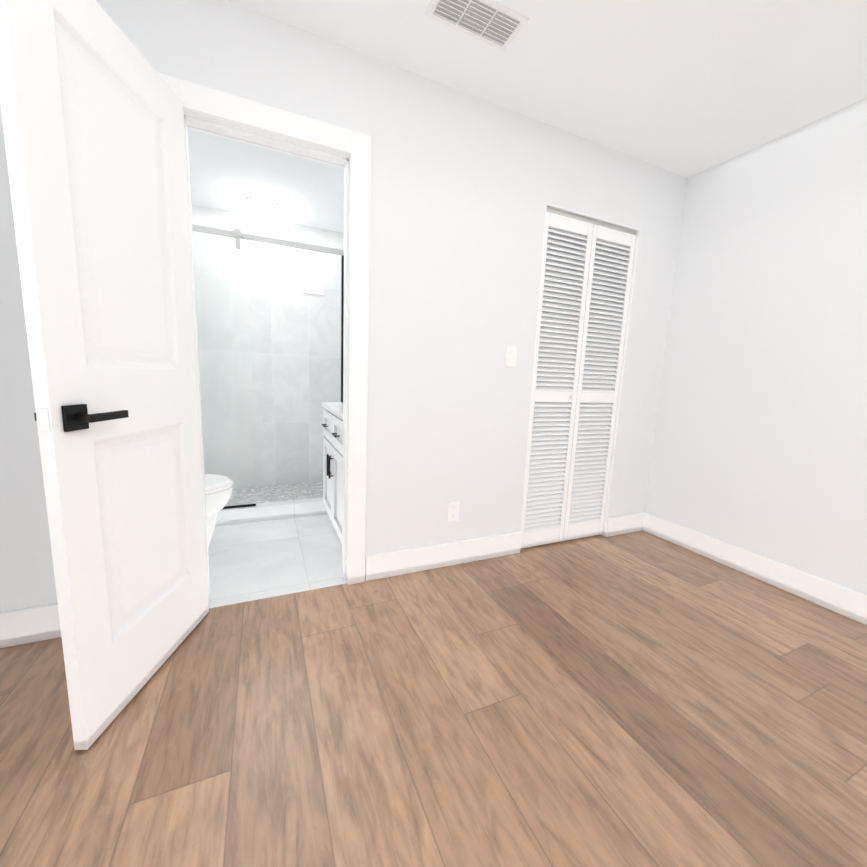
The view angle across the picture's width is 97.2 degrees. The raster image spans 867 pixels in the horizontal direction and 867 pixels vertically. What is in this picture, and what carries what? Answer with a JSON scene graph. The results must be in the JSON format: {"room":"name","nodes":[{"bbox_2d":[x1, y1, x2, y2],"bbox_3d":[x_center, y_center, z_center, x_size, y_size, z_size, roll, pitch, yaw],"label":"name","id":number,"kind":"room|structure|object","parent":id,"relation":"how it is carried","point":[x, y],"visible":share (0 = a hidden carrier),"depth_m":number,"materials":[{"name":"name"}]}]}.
{"room":"empty bedroom","nodes":[
{"label":"empty bedroom","id":0,"kind":"room"},
{"bbox_2d":[187,129,343,232],"bbox_3d":[-1.125,-1.713,2.349,1.940,0.120,1.735,-1,9,-24],"label":"ceiling","id":1,"kind":"structure","parent":0,"point":[228,175],"depth_m":2.56,"materials":[{"name":"white paint"}]},
{"bbox_2d":[247,196,278,209],"bbox_3d":[-1.282,-1.728,2.873,0.220,0.020,0.220,-1,9,-24],"label":"recessed light","id":2,"kind":"object","parent":1,"relation":"in","point":[262,202],"visible":1,"depth_m":2.84,"materials":[{"name":"white"}]},
{"bbox_2d":[191,205,343,487],"bbox_3d":[-1.494,-0.710,3.379,2.055,2.440,0.115,-1,9,-24],"label":"wall","id":3,"kind":"structure","parent":0,"point":[292,346],"depth_m":3.33,"materials":[{"name":"white tile"}]},
{"bbox_2d":[303,279,323,294],"bbox_3d":[-1.067,-1.302,3.399,0.180,0.120,0.014,-1,9,-24],"label":"recessed shower niche","id":4,"kind":"object","parent":3,"relation":"in","point":[315,287],"visible":1,"depth_m":3.39,"materials":[{"name":"white tile"}]},
{"bbox_2d":[208,482,346,607],"bbox_3d":[-1.199,0.644,2.651,1.940,0.205,1.850,-1,9,-24],"label":"floor","id":5,"kind":"structure","parent":0,"point":[277,540],"depth_m":2.36,"materials":[{"name":"tile"}]},
{"bbox_2d":[205,474,233,548],"bbox_3d":[-1.534,0.321,2.152,0.725,0.765,0.420,-1,9,-24],"label":"toilet","id":6,"kind":"object","parent":5,"relation":"on","point":[218,490],"visible":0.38,"depth_m":2.21,"materials":[{"name":"white ceramic"}]},
{"bbox_2d":[192,224,343,508],"bbox_3d":[-1.168,-0.399,2.658,1.825,1.854,0.049,-1,9,-24],"label":"shower door","id":7,"kind":"structure","parent":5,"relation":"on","point":[237,234],"depth_m":2.57,"materials":[{"name":"clear glass"}]},
{"bbox_2d":[321,402,342,542],"bbox_3d":[-0.399,0.177,2.497,0.572,1.040,0.828,-1,9,-24],"label":"vanity cabinet","id":8,"kind":"object","parent":5,"relation":"on","point":[332,424],"visible":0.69,"depth_m":2.36,"materials":[{"name":"white paint"}]},
{"bbox_2d":[0,0,686,611],"bbox_3d":[-0.040,-0.446,2.025,3.600,2.440,0.115,-1,9,-24],"label":"wall","id":9,"kind":"structure","parent":0,"point":[466,188],"depth_m":1.95,"materials":[{"name":"white paint"}]},
{"bbox_2d":[0,603,60,647],"bbox_3d":[-1.391,0.735,1.545,0.625,0.140,0.016,-1,9,-24],"label":"baseboard","id":10,"kind":"structure","parent":9,"relation":"attached to","point":[28,625],"depth_m":1.47,"materials":[{"name":"white wood"}]},
{"bbox_2d":[0,0,208,749],"bbox_3d":[-0.973,-0.162,1.225,0.294,2.025,0.602,-1,9,-24],"label":"bathroom door","id":11,"kind":"structure","parent":9,"relation":"in","point":[91,104],"depth_m":1.09,"materials":[{"name":"white paint"}]},
{"bbox_2d":[158,72,370,602],"bbox_3d":[-0.718,-0.270,1.750,0.810,2.120,0.151,-1,9,-24],"label":"door frame","id":12,"kind":"structure","parent":9,"relation":"attached to","point":[214,112],"depth_m":1.71,"materials":[{"name":"white wood"}]},
{"bbox_2d":[365,532,521,580],"bbox_3d":[0.095,0.696,2.207,0.990,0.140,0.016,-1,9,-24],"label":"baseboard","id":13,"kind":"structure","parent":9,"relation":"attached to","point":[400,562],"depth_m":2.17,"materials":[{"name":"white wood"}]},
{"bbox_2d":[447,501,459,521],"bbox_3d":[0.114,0.444,2.175,0.070,0.115,0.010,-1,9,-24],"label":"outlet","id":14,"kind":"object","parent":9,"relation":"attached to","point":[453,512],"visible":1,"depth_m":2.17,"materials":[{"name":"white plastic"}]},
{"bbox_2d":[505,346,516,366],"bbox_3d":[0.443,-0.438,2.171,0.070,0.115,0.015,-1,9,-24],"label":"light switch","id":15,"kind":"object","parent":9,"relation":"attached to","point":[511,353],"visible":1,"depth_m":2.17,"materials":[{"name":"white plastic"}]},
{"bbox_2d":[520,203,639,535],"bbox_3d":[0.902,-0.280,2.477,0.750,2.055,0.115,-1,9,-24],"label":"closet door frame","id":16,"kind":"object","parent":9,"relation":"attached to","point":[550,208],"visible":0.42,"depth_m":2.44,"materials":[{"name":"white paint"}]},
{"bbox_2d":[520,212,635,548],"bbox_3d":[0.917,-0.264,2.445,0.730,2.010,0.053,-1,9,-24],"label":"bifold closet door","id":17,"kind":"structure","parent":16,"relation":"attached to","point":[575,388],"depth_m":2.44,"materials":[{"name":"white paint"}]},
{"bbox_2d":[605,512,643,536],"bbox_3d":[1.394,0.663,2.784,0.355,0.140,0.016,-1,9,-24],"label":"baseboard","id":18,"kind":"structure","parent":9,"relation":"attached to","point":[618,525],"depth_m":2.77,"materials":[{"name":"white wood"}]},
{"bbox_2d":[0,530,866,866],"bbox_3d":[0.813,1.150,0.202,3.600,0.100,5.850,-1,9,-24],"label":"floor","id":19,"kind":"structure","parent":0,"point":[642,698],"depth_m":1.18,"materials":[{"name":"brown wood"}]},
{"bbox_2d":[225,0,866,177],"bbox_3d":[0.693,-1.444,0.319,3.830,0.100,7.180,-1,9,-24],"label":"ceiling","id":20,"kind":"structure","parent":0,"point":[687,88],"depth_m":1.63,"materials":[{"name":"white paint"}]},
{"bbox_2d":[425,0,528,51],"bbox_3d":[0.165,-1.578,1.451,0.360,0.014,0.160,-1,9,-24],"label":"ceiling vent","id":21,"kind":"object","parent":20,"relation":"in","point":[495,24],"visible":1,"depth_m":1.45,"materials":[{"name":"white metal"}]},
{"bbox_2d":[540,231,583,353],"bbox_3d":[0.595,-0.584,3.119,1.545,2.440,0.115,-1,9,-24],"label":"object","id":22,"kind":"structure","parent":0,"point":[563,273],"depth_m":3.14,"materials":[{"name":"white paint"}]},
{"bbox_2d":[587,98,866,594],"bbox_3d":[2.315,-0.242,1.315,0.115,2.440,7.065,-1,9,-24],"label":"wall","id":23,"kind":"structure","parent":0,"point":[760,443],"depth_m":2.11,"materials":[{"name":"white paint"}]},
{"bbox_2d":[644,512,866,624],"bbox_3d":[2.347,0.949,1.145,0.020,0.140,3.830,-1,9,-24],"label":"baseboard","id":24,"kind":"structure","parent":23,"relation":"attached to","point":[847,602],"depth_m":2.16,"materials":[{"name":"white wood"}]}
]}

